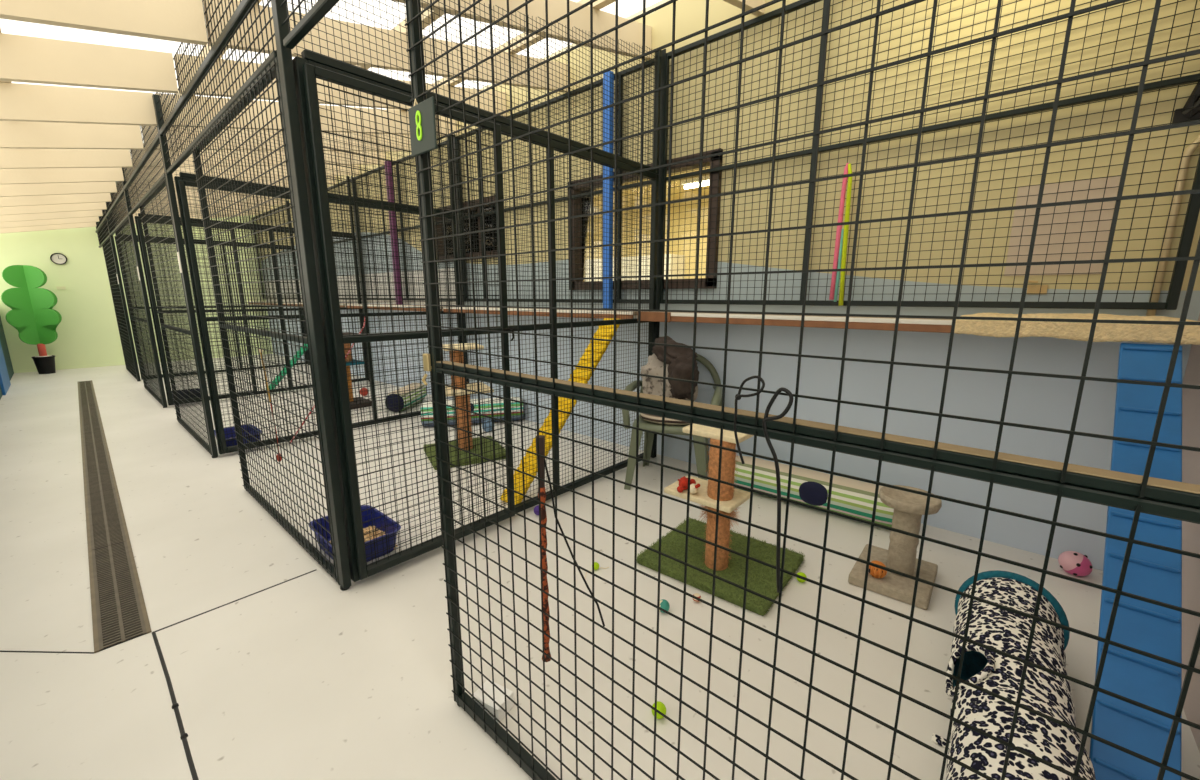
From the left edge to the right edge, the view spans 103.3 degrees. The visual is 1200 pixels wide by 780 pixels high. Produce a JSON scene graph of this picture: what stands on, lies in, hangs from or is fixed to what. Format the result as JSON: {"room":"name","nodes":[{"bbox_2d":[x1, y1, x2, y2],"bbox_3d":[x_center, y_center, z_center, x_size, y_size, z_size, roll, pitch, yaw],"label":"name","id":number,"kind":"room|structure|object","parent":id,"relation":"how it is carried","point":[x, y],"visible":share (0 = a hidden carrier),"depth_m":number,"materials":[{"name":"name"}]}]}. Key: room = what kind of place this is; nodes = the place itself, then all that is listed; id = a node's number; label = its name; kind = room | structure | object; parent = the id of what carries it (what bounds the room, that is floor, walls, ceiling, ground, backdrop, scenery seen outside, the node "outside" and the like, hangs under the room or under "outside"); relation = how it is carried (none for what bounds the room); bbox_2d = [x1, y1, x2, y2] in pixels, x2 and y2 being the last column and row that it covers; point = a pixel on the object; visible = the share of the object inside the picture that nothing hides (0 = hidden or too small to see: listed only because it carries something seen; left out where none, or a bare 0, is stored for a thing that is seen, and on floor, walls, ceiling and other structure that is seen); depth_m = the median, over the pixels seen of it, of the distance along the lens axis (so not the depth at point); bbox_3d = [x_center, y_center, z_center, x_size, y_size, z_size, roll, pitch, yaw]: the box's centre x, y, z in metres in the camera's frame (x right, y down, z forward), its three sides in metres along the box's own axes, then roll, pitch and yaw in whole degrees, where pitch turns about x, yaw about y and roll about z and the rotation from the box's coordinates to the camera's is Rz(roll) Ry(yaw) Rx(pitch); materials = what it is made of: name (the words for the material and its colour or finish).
{"room":"cat shelter","nodes":[
{"label":"cat shelter","id":0,"kind":"room"},
{"bbox_2d":[0,317,13,398],"bbox_3d":[-3.692,0.223,2.484,15.100,1.000,0.120,10,15,41],"label":"wall","id":1,"kind":"structure","parent":0,"point":[6,354],"depth_m":7.10,"materials":[{"name":"teal paint"}]},
{"bbox_3d":[-3.692,-0.802,2.281,15.100,1.090,0.080,10,15,41],"label":"window","id":2,"kind":"structure","parent":1,"relation":"in","visible":0},
{"bbox_2d":[0,222,95,233],"bbox_3d":[-8.717,-2.542,7.296,0.045,0.465,1.375,10,15,41],"label":"rafter","id":3,"kind":"object","parent":2,"relation":"on","point":[88,224],"visible":0.33,"depth_m":7.39,"materials":[{"name":"beige paint"}]},
{"bbox_2d":[0,216,98,227],"bbox_3d":[-8.128,-2.441,6.783,0.045,0.465,1.375,10,15,41],"label":"rafter","id":4,"kind":"object","parent":2,"relation":"on","point":[96,218],"visible":0.33,"depth_m":6.89,"materials":[{"name":"beige paint"}]},
{"bbox_2d":[0,210,102,221],"bbox_3d":[-7.539,-2.339,6.271,0.045,0.465,1.375,10,15,41],"label":"rafter","id":5,"kind":"object","parent":2,"relation":"on","point":[91,213],"visible":0.33,"depth_m":6.39,"materials":[{"name":"beige paint"}]},
{"bbox_2d":[0,202,106,214],"bbox_3d":[-6.950,-2.238,5.758,0.045,0.465,1.375,10,15,41],"label":"rafter","id":6,"kind":"object","parent":2,"relation":"on","point":[14,210],"visible":0.33,"depth_m":5.90,"materials":[{"name":"beige paint"}]},
{"bbox_2d":[0,193,111,206],"bbox_3d":[-6.361,-2.137,5.245,0.045,0.465,1.375,10,15,41],"label":"rafter","id":7,"kind":"object","parent":2,"relation":"on","point":[94,197],"visible":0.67,"depth_m":5.39,"materials":[{"name":"beige paint"}]},
{"bbox_2d":[0,182,116,196],"bbox_3d":[-5.772,-2.035,4.732,0.045,0.465,1.375,10,15,41],"label":"rafter","id":8,"kind":"object","parent":2,"relation":"on","point":[6,190],"visible":0.67,"depth_m":4.89,"materials":[{"name":"beige paint"}]},
{"bbox_2d":[0,167,123,184],"bbox_3d":[-5.183,-1.934,4.220,0.045,0.465,1.375,10,15,41],"label":"rafter","id":9,"kind":"object","parent":2,"relation":"on","point":[36,175],"visible":0.67,"depth_m":4.39,"materials":[{"name":"beige paint"}]},
{"bbox_2d":[0,148,132,168],"bbox_3d":[-4.594,-1.833,3.707,0.045,0.465,1.375,10,15,41],"label":"rafter","id":10,"kind":"object","parent":2,"relation":"on","point":[10,158],"visible":0.67,"depth_m":3.89,"materials":[{"name":"beige paint"}]},
{"bbox_2d":[0,121,143,149],"bbox_3d":[-4.005,-1.731,3.194,0.045,0.465,1.375,10,15,41],"label":"rafter","id":11,"kind":"object","parent":2,"relation":"on","point":[13,134],"visible":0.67,"depth_m":3.39,"materials":[{"name":"beige paint"}]},
{"bbox_2d":[0,82,156,125],"bbox_3d":[-3.416,-1.630,2.682,0.045,0.465,1.375,10,15,41],"label":"rafter","id":12,"kind":"object","parent":2,"relation":"on","point":[18,102],"visible":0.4,"depth_m":2.88,"materials":[{"name":"beige paint"}]},
{"bbox_2d":[0,33,177,92],"bbox_3d":[-2.826,-1.529,2.169,0.045,0.465,1.375,10,15,41],"label":"rafter","id":13,"kind":"object","parent":2,"relation":"on","point":[27,59],"visible":1,"depth_m":2.38,"materials":[{"name":"beige paint"}]},
{"bbox_2d":[0,0,207,44],"bbox_3d":[-2.237,-1.427,1.656,0.045,0.465,1.375,10,15,41],"label":"rafter","id":14,"kind":"object","parent":2,"relation":"on","point":[183,21],"visible":1,"depth_m":1.94,"materials":[{"name":"beige paint"}]},
{"bbox_2d":[0,215,272,372],"bbox_3d":[-8.210,-2.092,8.524,0.120,3.200,3.620,10,15,41],"label":"wall","id":15,"kind":"structure","parent":0,"point":[87,331],"depth_m":7.99,"materials":[{"name":"paint"}]},
{"bbox_2d":[0,354,1199,779],"bbox_3d":[-1.383,0.253,5.219,15.200,0.120,7.250,10,15,41],"label":"floor","id":16,"kind":"structure","parent":0,"point":[305,677],"depth_m":1.72,"materials":[{"name":"paint"}]},
{"bbox_2d":[0,342,10,394],"bbox_3d":[-7.738,-0.566,6.088,1.050,1.150,0.024,10,15,41],"label":"board","id":17,"kind":"object","parent":16,"relation":"on","point":[5,383],"visible":1,"depth_m":6.13,"materials":[{"name":"blue paint"}]},
{"bbox_2d":[1,265,61,373],"bbox_3d":[-8.753,-1.078,7.363,0.537,1.660,0.321,-10,15,-42],"label":"tree","id":18,"kind":"object","parent":16,"relation":"on","point":[32,314],"visible":1,"depth_m":7.30,"materials":[{"name":"plant"}]},
{"bbox_2d":[77,380,151,653],"bbox_3d":[-4.537,0.381,4.247,7.750,0.006,0.144,10,15,42],"label":"floor drain","id":19,"kind":"object","parent":16,"relation":"on","point":[119,612],"visible":1,"depth_m":2.29,"materials":[{"name":"black"}]},
{"bbox_2d":[102,237,136,378],"bbox_3d":[-7.228,-1.209,7.154,1.560,1.998,0.034,10,15,41],"label":"facade","id":20,"kind":"object","parent":16,"relation":"on","point":[107,247],"visible":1,"depth_m":7.08,"materials":[{"name":"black metal"}]},
{"bbox_2d":[96,210,109,247],"bbox_3d":[-7.559,-2.494,7.203,2.450,0.497,0.027,10,15,41],"label":"transom","id":21,"kind":"object","parent":20,"relation":"on","point":[102,230],"visible":0.47,"depth_m":7.17,"materials":[{"name":"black metal"}]},
{"bbox_2d":[105,210,140,380],"bbox_3d":[-6.623,-1.348,6.582,0.048,2.493,0.040,10,15,41],"label":"post","id":22,"kind":"object","parent":16,"relation":"on","point":[118,274],"visible":0.8,"depth_m":6.59,"materials":[{"name":"black metal"}]},
{"bbox_2d":[115,217,162,405],"bbox_3d":[-5.404,-0.895,5.566,1.636,1.998,0.034,10,15,41],"label":"facade","id":23,"kind":"object","parent":16,"relation":"on","point":[123,253],"visible":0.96,"depth_m":5.49,"materials":[{"name":"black metal"}]},
{"bbox_2d":[106,181,127,235],"bbox_3d":[-5.696,-2.174,5.582,2.422,0.497,0.027,10,15,41],"label":"transom","id":24,"kind":"object","parent":23,"relation":"on","point":[111,210],"visible":0.48,"depth_m":5.53,"materials":[{"name":"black metal"}]},
{"bbox_2d":[122,169,166,407],"bbox_3d":[-4.771,-1.030,4.970,0.048,2.493,0.040,10,15,41],"label":"post","id":25,"kind":"object","parent":16,"relation":"on","point":[131,220],"visible":0.78,"depth_m":4.97,"materials":[{"name":"black metal"}]},
{"bbox_2d":[137,219,257,403],"bbox_3d":[-4.436,-0.852,5.303,0.028,1.925,0.800,10,15,41],"label":"gate","id":26,"kind":"object","parent":25,"relation":"attached to","point":[139,221],"visible":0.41,"depth_m":5.16,"materials":[{"name":"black metal"}]},
{"bbox_2d":[0,570,315,653],"bbox_3d":[-1.840,0.879,1.745,1.351,0.006,0.307,-4,12,-21],"label":"trim","id":27,"kind":"structure","parent":16,"relation":"on","point":[313,570],"depth_m":1.78,"materials":[{"name":"black rubber"}]},
{"bbox_2d":[139,176,211,454],"bbox_3d":[-3.513,-0.570,3.921,1.532,1.998,0.034,10,15,41],"label":"facade","id":28,"kind":"object","parent":16,"relation":"on","point":[156,191],"visible":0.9,"depth_m":3.83,"materials":[{"name":"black metal"}]},
{"bbox_2d":[122,125,164,214],"bbox_3d":[-3.844,-1.855,3.970,2.422,0.497,0.027,10,15,41],"label":"transom","id":29,"kind":"object","parent":28,"relation":"on","point":[154,145],"visible":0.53,"depth_m":3.83,"materials":[{"name":"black metal"}]},
{"bbox_2d":[152,631,198,779],"bbox_3d":[-0.230,1.121,0.514,3.725,0.018,0.016,10,15,41],"label":"trim","id":30,"kind":"structure","parent":16,"relation":"on","point":[175,704],"depth_m":1.39,"materials":[{"name":"black rubber"}]},
{"bbox_2d":[152,94,217,457],"bbox_3d":[-2.919,-0.711,3.358,0.048,2.493,0.040,10,15,41],"label":"post","id":31,"kind":"object","parent":16,"relation":"on","point":[181,255],"visible":0.94,"depth_m":3.33,"materials":[{"name":"black metal"}]},
{"bbox_2d":[178,180,317,451],"bbox_3d":[-2.584,-0.533,3.691,0.028,1.925,0.800,10,15,41],"label":"gate","id":32,"kind":"object","parent":31,"relation":"attached to","point":[182,184],"visible":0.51,"depth_m":3.51,"materials":[{"name":"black metal"}]},
{"bbox_2d":[114,236,308,379],"bbox_3d":[-5.888,-1.277,7.441,0.040,1.980,2.154,10,15,41],"label":"divider","id":33,"kind":"object","parent":16,"relation":"on","point":[197,242],"visible":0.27,"depth_m":7.48,"materials":[{"name":"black metal"}]},
{"bbox_2d":[134,216,368,405],"bbox_3d":[-4.036,-0.958,5.829,0.040,1.980,2.154,10,15,41],"label":"divider","id":34,"kind":"object","parent":16,"relation":"on","point":[135,217],"visible":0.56,"depth_m":5.75,"materials":[{"name":"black metal"}]},
{"bbox_2d":[132,176,354,234],"bbox_3d":[-4.035,-2.300,5.564,0.036,0.751,2.153,10,15,41],"label":"transom","id":35,"kind":"object","parent":34,"relation":"on","point":[349,190],"visible":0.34,"depth_m":5.65,"materials":[{"name":"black metal"}]},
{"bbox_2d":[191,57,339,584],"bbox_3d":[-1.660,-0.251,2.307,1.528,1.998,0.034,10,15,41],"label":"facade","id":36,"kind":"object","parent":16,"relation":"on","point":[271,72],"visible":0.9,"depth_m":2.17,"materials":[{"name":"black metal"}]},
{"bbox_2d":[155,0,276,173],"bbox_3d":[-1.992,-1.537,2.358,2.422,0.497,0.027,10,15,41],"label":"mesh panel","id":37,"kind":"object","parent":36,"relation":"on","point":[244,8],"visible":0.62,"depth_m":2.16,"materials":[{"name":"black metal"}]},
{"bbox_2d":[302,306,309,364],"bbox_3d":[-5.155,-1.803,8.177,0.046,2.767,0.042,10,15,41],"label":"post","id":38,"kind":"object","parent":16,"relation":"on","point":[302,306],"visible":0.08,"depth_m":8.31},
{"bbox_2d":[252,203,301,298],"bbox_3d":[-6.063,-2.520,8.899,2.473,1.597,0.030,10,15,41],"label":"screen","id":39,"kind":"object","parent":38,"relation":"attached to","point":[284,206],"visible":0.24,"depth_m":8.88,"materials":[{"name":"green metal"}]},
{"bbox_2d":[271,0,350,590],"bbox_3d":[-1.066,-0.393,1.746,0.048,2.493,0.038,10,15,41],"label":"post","id":40,"kind":"object","parent":16,"relation":"on","point":[285,63],"visible":1,"depth_m":1.73,"materials":[{"name":"black metal"}]},
{"bbox_2d":[302,63,514,579],"bbox_3d":[-0.707,-0.214,2.077,0.069,1.925,0.830,10,15,41],"label":"gate","id":41,"kind":"object","parent":40,"relation":"attached to","point":[310,72],"visible":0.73,"depth_m":1.94,"materials":[{"name":"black metal"}]},
{"bbox_2d":[174,176,462,453],"bbox_3d":[-2.183,-0.640,4.217,0.040,1.980,2.154,10,15,41],"label":"divider","id":42,"kind":"object","parent":16,"relation":"on","point":[176,178],"visible":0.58,"depth_m":4.11,"materials":[{"name":"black metal"}]},
{"bbox_2d":[169,125,454,214],"bbox_3d":[-2.183,-1.981,3.952,0.036,0.751,2.152,10,15,41],"label":"transom","id":43,"kind":"object","parent":42,"relation":"on","point":[181,174],"visible":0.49,"depth_m":4.04,"materials":[{"name":"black metal"}]},
{"bbox_2d":[309,505,400,561],"bbox_3d":[-1.184,0.710,2.301,0.424,0.115,0.304,10,15,41],"label":"tray","id":44,"kind":"object","parent":16,"relation":"on","point":[363,507],"visible":0.32,"depth_m":2.33,"materials":[{"name":"blue plastic"}]},
{"bbox_2d":[343,332,371,409],"bbox_3d":[-2.787,-0.215,5.203,0.400,0.805,0.400,10,15,41],"label":"cat tree","id":45,"kind":"object","parent":16,"relation":"on","point":[344,333],"visible":0.25,"depth_m":5.19,"materials":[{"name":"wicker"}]},
{"bbox_2d":[351,176,369,380],"bbox_3d":[-3.303,-1.484,6.565,0.046,2.767,0.042,10,15,41],"label":"post","id":46,"kind":"object","parent":16,"relation":"on","point":[351,176],"visible":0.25,"depth_m":6.63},
{"bbox_2d":[328,178,361,299],"bbox_3d":[-4.209,-2.201,7.285,2.468,1.597,0.030,10,15,41],"label":"screen","id":47,"kind":"object","parent":46,"relation":"attached to","point":[336,186],"visible":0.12,"depth_m":6.84,"materials":[{"name":"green metal"}]},
{"bbox_2d":[385,383,425,411],"bbox_3d":[-2.131,0.073,5.246,0.222,0.220,0.629,0,11,1],"label":"tunnel","id":48,"kind":"object","parent":16,"relation":"on","point":[406,387],"visible":0.61,"depth_m":5.03,"materials":[{"name":"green fabric"}]},
{"bbox_2d":[453,134,468,383],"bbox_3d":[-1.451,-1.166,4.953,0.046,2.767,0.042,10,15,41],"label":"post","id":49,"kind":"object","parent":16,"relation":"on","point":[454,139],"visible":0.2,"depth_m":4.89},
{"bbox_2d":[353,140,455,300],"bbox_3d":[-2.357,-1.882,5.673,2.468,1.597,0.030,10,15,41],"label":"screen","id":50,"kind":"object","parent":49,"relation":"attached to","point":[445,143],"visible":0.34,"depth_m":5.72,"materials":[{"name":"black metal"}]},
{"bbox_2d":[424,343,505,469],"bbox_3d":[-1.038,0.084,3.585,0.561,0.845,0.521,-6,13,-28],"label":"post","id":51,"kind":"object","parent":16,"relation":"on","point":[467,347],"visible":0.44,"depth_m":3.54,"materials":[{"name":"brown wicker"}]},
{"bbox_2d":[420,397,523,425],"bbox_3d":[-1.214,0.204,4.558,0.938,0.230,0.234,-3,12,-15],"label":"tunnel","id":52,"kind":"object","parent":16,"relation":"on","point":[497,403],"visible":0.34,"depth_m":4.49,"materials":[{"name":"teal fabric"}]},
{"bbox_2d":[292,56,658,581],"bbox_3d":[-0.331,-0.321,2.605,0.040,1.980,2.154,10,15,41],"label":"divider","id":53,"kind":"object","parent":16,"relation":"on","point":[538,140],"visible":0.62,"depth_m":2.36,"materials":[{"name":"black metal"}]},
{"bbox_2d":[288,0,661,173],"bbox_3d":[-0.331,-1.663,2.340,0.036,0.751,2.152,10,15,41],"label":"mesh panel","id":54,"kind":"object","parent":53,"relation":"on","point":[307,54],"visible":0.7,"depth_m":2.29,"materials":[{"name":"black metal"}]},
{"bbox_2d":[471,680,513,722],"bbox_3d":[-0.317,0.920,1.407,0.102,0.050,0.072,6,13,29],"label":"box","id":55,"kind":"object","parent":16,"relation":"on","point":[487,686],"visible":0.62,"depth_m":1.39,"materials":[{"name":"white"}]},
{"bbox_2d":[500,318,619,504],"bbox_3d":[-0.221,0.084,3.057,0.155,1.041,1.002,9,14,38],"label":"ramp","id":56,"kind":"object","parent":16,"relation":"on","point":[602,334],"visible":0.48,"depth_m":3.00,"materials":[{"name":"yellow wood"}]},
{"bbox_2d":[651,49,665,457],"bbox_3d":[0.401,-0.847,3.341,0.046,2.767,0.042,10,15,41],"label":"post","id":57,"kind":"object","parent":16,"relation":"on","point":[663,56],"visible":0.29,"depth_m":3.24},
{"bbox_2d":[456,58,654,302],"bbox_3d":[-0.505,-1.564,4.061,2.468,1.597,0.030,10,15,41],"label":"screen","id":58,"kind":"object","parent":57,"relation":"attached to","point":[619,247],"visible":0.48,"depth_m":3.85,"materials":[{"name":"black metal"}]},
{"bbox_2d":[660,0,1199,309],"bbox_3d":[1.311,-1.245,2.451,2.411,1.597,0.076,10,15,41],"label":"screen","id":59,"kind":"object","parent":57,"relation":"attached to","point":[1193,208],"depth_m":2.33,"materials":[{"name":"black metal"}]},
{"bbox_2d":[622,354,722,489],"bbox_3d":[0.482,0.185,3.111,0.612,0.831,0.568,3,12,17],"label":"garden chair","id":60,"kind":"object","parent":16,"relation":"on","point":[701,451],"visible":0.23,"depth_m":2.96,"materials":[{"name":"green plastic"}]},
{"bbox_2d":[640,413,689,424],"bbox_3d":[0.466,0.149,3.062,0.404,0.089,0.372,3,12,17],"label":"seat cushion","id":61,"kind":"object","parent":60,"relation":"on","point":[655,419],"visible":0.27,"depth_m":2.91,"materials":[{"name":"fabric"}]},
{"bbox_2d":[641,354,697,401],"bbox_3d":[0.452,-0.073,3.076,0.372,0.361,0.295,3,12,17],"label":"fleece blanket","id":62,"kind":"object","parent":61,"relation":"on","point":[653,386],"visible":0.23,"depth_m":2.99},
{"bbox_2d":[652,336,698,399],"bbox_3d":[0.475,-0.139,2.982,0.304,0.385,0.304,3,12,17],"label":"fleece blanket","id":63,"kind":"object","parent":62,"relation":"on","point":[678,359],"visible":0.88,"depth_m":2.89,"materials":[{"name":"fabric"}]},
{"bbox_2d":[637,423,804,615],"bbox_3d":[0.551,0.477,2.117,0.611,0.642,0.521,9,14,38],"label":"cat tree","id":64,"kind":"object","parent":16,"relation":"on","point":[761,579],"visible":0.8,"depth_m":2.04,"materials":[{"name":"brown carpet"}]},
{"bbox_2d":[405,0,1199,779],"bbox_3d":[0.159,0.060,0.731,1.619,1.998,0.059,10,15,41],"label":"facade","id":65,"kind":"object","parent":16,"relation":"on","point":[1171,499],"depth_m":0.66,"materials":[{"name":"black metal"}]},
{"bbox_2d":[280,0,339,48],"bbox_3d":[-0.141,-1.218,0.747,2.418,0.497,0.027,10,15,41],"label":"transom","id":66,"kind":"object","parent":65,"relation":"on","point":[321,8],"visible":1,"depth_m":1.45,"materials":[{"name":"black metal"}]},
{"bbox_2d":[408,96,436,156],"bbox_3d":[-0.396,-0.597,1.067,0.108,0.121,0.017,10,15,41],"label":"number sign","id":67,"kind":"object","parent":65,"relation":"attached to","point":[422,118],"visible":1,"depth_m":1.06,"materials":[{"name":"black"}]},
{"bbox_2d":[544,458,604,626],"bbox_3d":[-0.057,0.315,1.002,0.179,0.328,0.004,10,15,41],"label":"cord","id":68,"kind":"object","parent":65,"relation":"hanging from","point":[547,473],"visible":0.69,"depth_m":1.01,"materials":[{"name":"black plastic"}]},
{"bbox_2d":[734,376,764,463],"bbox_3d":[0.201,0.042,0.645,0.040,0.127,0.010,10,15,41],"label":"cord","id":69,"kind":"object","parent":65,"relation":"hanging from","point":[738,396],"visible":1,"depth_m":0.65,"materials":[{"name":"black plastic"}]},
{"bbox_2d":[762,387,792,592],"bbox_3d":[0.232,0.137,0.636,0.040,0.285,0.011,8,14,34],"label":"cord","id":70,"kind":"object","parent":65,"relation":"hanging from","point":[766,418],"visible":1,"depth_m":0.62,"materials":[{"name":"black plastic"}]},
{"bbox_2d":[734,456,893,526],"bbox_3d":[1.211,0.571,2.764,0.932,0.206,0.210,9,14,39],"label":"tunnel","id":71,"kind":"object","parent":16,"relation":"on","point":[850,497],"visible":0.61,"depth_m":2.65,"materials":[{"name":"green fabric"}]},
{"bbox_2d":[848,485,941,609],"bbox_3d":[1.270,0.624,2.020,0.284,0.392,0.340,9,14,39],"label":"post","id":72,"kind":"object","parent":16,"relation":"on","point":[909,508],"visible":0.93,"depth_m":1.97,"materials":[{"name":"carpet"}]},
{"bbox_2d":[879,485,941,514],"bbox_3d":[1.285,0.462,1.975,0.220,0.057,0.220,9,14,39],"label":"bowl","id":73,"kind":"object","parent":72,"relation":"on","point":[902,502],"depth_m":1.95,"materials":[{"name":"carpet"}]},
{"bbox_2d":[931,570,1095,779],"bbox_3d":[1.057,0.854,1.224,0.321,0.273,1.172,10,15,41],"label":"tunnel","id":74,"kind":"object","parent":16,"relation":"on","point":[1049,694],"visible":0.85,"depth_m":1.22,"materials":[{"name":"fabric"}]},
{"bbox_2d":[1058,551,1092,575],"bbox_3d":[2.083,0.762,2.083,0.108,0.112,0.107,10,15,41],"label":"ball","id":75,"kind":"object","parent":16,"relation":"on","point":[1072,562],"visible":1,"depth_m":2.06,"materials":[{"name":"pink plastic"}]},
{"bbox_2d":[1089,343,1181,779],"bbox_3d":[1.600,0.418,1.400,0.158,1.028,1.104,10,15,41],"label":"ramp","id":76,"kind":"object","parent":16,"relation":"on","point":[1151,573],"visible":0.86,"depth_m":1.31,"materials":[{"name":"blue paint"}]},
{"bbox_2d":[588,166,709,278],"bbox_3d":[-0.612,-1.489,6.759,8.500,2.700,3.460,10,15,41],"label":"wall","id":77,"kind":"structure","parent":0,"point":[692,251],"depth_m":7.11,"materials":[{"name":"paint"}]},
{"bbox_2d":[587,254,684,280],"bbox_3d":[0.500,-1.219,7.706,1.700,1.797,0.412,10,15,41],"label":"storage cabinet","id":78,"kind":"object","parent":77,"relation":"in","point":[672,261],"visible":0.12,"depth_m":7.24,"materials":[{"name":"white laminate"}]},
{"bbox_2d":[257,0,1199,570],"bbox_3d":[-2.279,-1.508,5.824,12.620,3.100,0.120,10,15,41],"label":"wall","id":79,"kind":"structure","parent":0,"point":[1049,402],"depth_m":2.44,"materials":[{"name":"paint"}]},
{"bbox_2d":[118,200,283,213],"bbox_3d":[-6.318,-2.967,7.550,0.045,0.646,2.281,10,15,41],"label":"rafter","id":80,"kind":"object","parent":79,"relation":"attached to","point":[271,202],"visible":0.21,"depth_m":7.70,"materials":[{"name":"beige paint"}]},
{"bbox_2d":[355,8,443,69],"bbox_3d":[-2.255,-2.323,3.777,14.890,0.083,0.065,10,15,41],"label":"roof purlin","id":81,"kind":"structure","parent":80,"relation":"on","point":[397,28],"depth_m":2.68,"materials":[{"name":"beige paint"}]},
{"bbox_2d":[386,0,614,110],"bbox_3d":[-1.757,-2.579,4.299,14.890,0.083,0.065,10,15,41],"label":"roof purlin","id":82,"kind":"structure","parent":80,"relation":"on","point":[599,4],"depth_m":3.20,"materials":[{"name":"beige paint"}]},
{"bbox_2d":[124,162,358,180],"bbox_3d":[-3.962,-2.562,5.499,0.045,0.646,2.281,10,15,41],"label":"rafter","id":83,"kind":"object","parent":79,"relation":"attached to","point":[184,169],"visible":0.21,"depth_m":5.40,"materials":[{"name":"beige paint"}]},
{"bbox_2d":[131,147,385,166],"bbox_3d":[-3.373,-2.461,4.986,0.045,0.646,2.281,10,15,41],"label":"rafter","id":84,"kind":"object","parent":79,"relation":"attached to","point":[381,154],"visible":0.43,"depth_m":4.85,"materials":[{"name":"beige paint"}]},
{"bbox_2d":[142,126,410,151],"bbox_3d":[-2.783,-2.359,4.473,0.045,0.646,2.281,10,15,41],"label":"rafter","id":85,"kind":"object","parent":79,"relation":"attached to","point":[353,135],"visible":0.21,"depth_m":4.31,"materials":[{"name":"beige paint"}]},
{"bbox_2d":[155,93,457,135],"bbox_3d":[-2.194,-2.258,3.961,0.045,0.646,2.281,10,15,41],"label":"rafter","id":86,"kind":"object","parent":79,"relation":"attached to","point":[336,109],"visible":0.36,"depth_m":3.90,"materials":[{"name":"beige paint"}]},
{"bbox_2d":[174,54,506,116],"bbox_3d":[-1.605,-2.156,3.448,0.045,0.646,2.281,10,15,41],"label":"rafter","id":87,"kind":"object","parent":79,"relation":"attached to","point":[320,88],"visible":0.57,"depth_m":3.20,"materials":[{"name":"beige paint"}]},
{"bbox_2d":[203,0,567,92],"bbox_3d":[-1.016,-2.055,2.935,0.045,0.646,2.281,10,15,41],"label":"rafter","id":88,"kind":"object","parent":79,"relation":"attached to","point":[314,32],"visible":0.58,"depth_m":2.67,"materials":[{"name":"beige paint"}]},
{"bbox_2d":[347,304,452,310],"bbox_3d":[-2.432,-1.004,5.761,2.422,0.056,0.320,10,15,41],"label":"wall shelf","id":89,"kind":"object","parent":79,"relation":"attached to","point":[348,305],"visible":0.42,"depth_m":5.53,"materials":[{"name":"white laminate"}]},
{"bbox_2d":[384,161,401,304],"bbox_3d":[-2.485,-1.871,5.730,0.080,1.655,0.055,10,15,41],"label":"post","id":90,"kind":"object","parent":89,"relation":"on","point":[393,220],"visible":0.54,"depth_m":5.71,"materials":[{"name":"purple paint"}]},
{"bbox_2d":[434,195,497,262],"bbox_3d":[-1.364,-1.632,4.907,1.234,0.564,0.095,10,15,41],"label":"window","id":91,"kind":"structure","parent":79,"relation":"in","point":[486,209],"depth_m":4.83,"materials":[{"name":"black glass"}]},
{"bbox_2d":[393,0,651,59],"bbox_3d":[-0.427,-1.954,2.422,0.045,0.646,2.281,10,15,41],"label":"rafter","id":92,"kind":"object","parent":79,"relation":"attached to","point":[603,21],"visible":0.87,"depth_m":2.63,"materials":[{"name":"beige paint"}]},
{"bbox_2d":[443,306,648,318],"bbox_3d":[-0.580,-0.685,4.149,2.422,0.056,0.320,10,15,41],"label":"wall shelf","id":93,"kind":"object","parent":79,"relation":"attached to","point":[560,313],"visible":0.62,"depth_m":3.73,"materials":[{"name":"white laminate"}]},
{"bbox_2d":[603,71,613,308],"bbox_3d":[0.060,-1.434,3.522,0.065,1.655,0.045,10,15,41],"label":"post","id":94,"kind":"object","parent":93,"relation":"on","point":[606,226],"visible":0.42,"depth_m":3.50,"materials":[{"name":"blue paint"}]},
{"bbox_2d":[568,148,722,289],"bbox_3d":[0.276,-1.181,3.513,1.349,0.854,0.095,10,15,41],"label":"window","id":95,"kind":"structure","parent":79,"relation":"in","point":[682,283],"depth_m":3.27,"materials":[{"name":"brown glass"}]},
{"bbox_2d":[723,0,764,15],"bbox_3d":[0.162,-1.853,1.910,0.045,0.646,2.281,10,15,41],"label":"rafter","id":96,"kind":"object","parent":79,"relation":"attached to","point":[749,4],"visible":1,"depth_m":2.60,"materials":[{"name":"beige paint"}]},
{"bbox_2d":[641,311,951,332],"bbox_3d":[1.281,-0.363,2.522,2.455,0.062,0.332,10,15,41],"label":"wall shelf","id":97,"kind":"object","parent":79,"relation":"attached to","point":[866,323],"depth_m":2.47,"materials":[{"name":"white laminate"}]},
{"bbox_2d":[954,313,1199,344],"bbox_3d":[1.889,-0.261,1.928,0.715,0.102,0.307,10,15,41],"label":"mat","id":98,"kind":"object","parent":97,"relation":"on","point":[1080,331],"visible":0.8,"depth_m":1.81,"materials":[{"name":"carpet"}]},
{"bbox_2d":[1004,176,1120,275],"bbox_3d":[1.978,-0.693,2.049,0.312,0.385,0.005,10,15,41],"label":"notice","id":99,"kind":"object","parent":79,"relation":"attached to","point":[1054,249],"visible":0.76,"depth_m":2.04,"materials":[{"name":"pink paper"}]},
{"bbox_2d":[1146,135,1199,315],"bbox_3d":[2.230,-0.637,1.809,0.102,0.748,0.024,10,15,41],"label":"conduit pipe","id":100,"kind":"object","parent":79,"relation":"attached to","point":[1190,149],"visible":0.78,"depth_m":1.82,"materials":[{"name":"beige"}]},
{"bbox_2d":[1172,81,1199,123],"bbox_3d":[2.220,-1.153,1.700,0.171,0.324,0.060,10,15,41],"label":"wall bracket","id":101,"kind":"object","parent":79,"relation":"attached to","point":[1183,115],"visible":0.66,"depth_m":1.76,"materials":[{"name":"black metal"}]},
{"bbox_2d":[1182,313,1199,752],"bbox_3d":[1.606,-0.433,0.901,0.122,2.900,2.259,10,15,41],"label":"wall","id":102,"kind":"structure","parent":0,"point":[1190,398],"depth_m":1.55,"materials":[{"name":"paint"}]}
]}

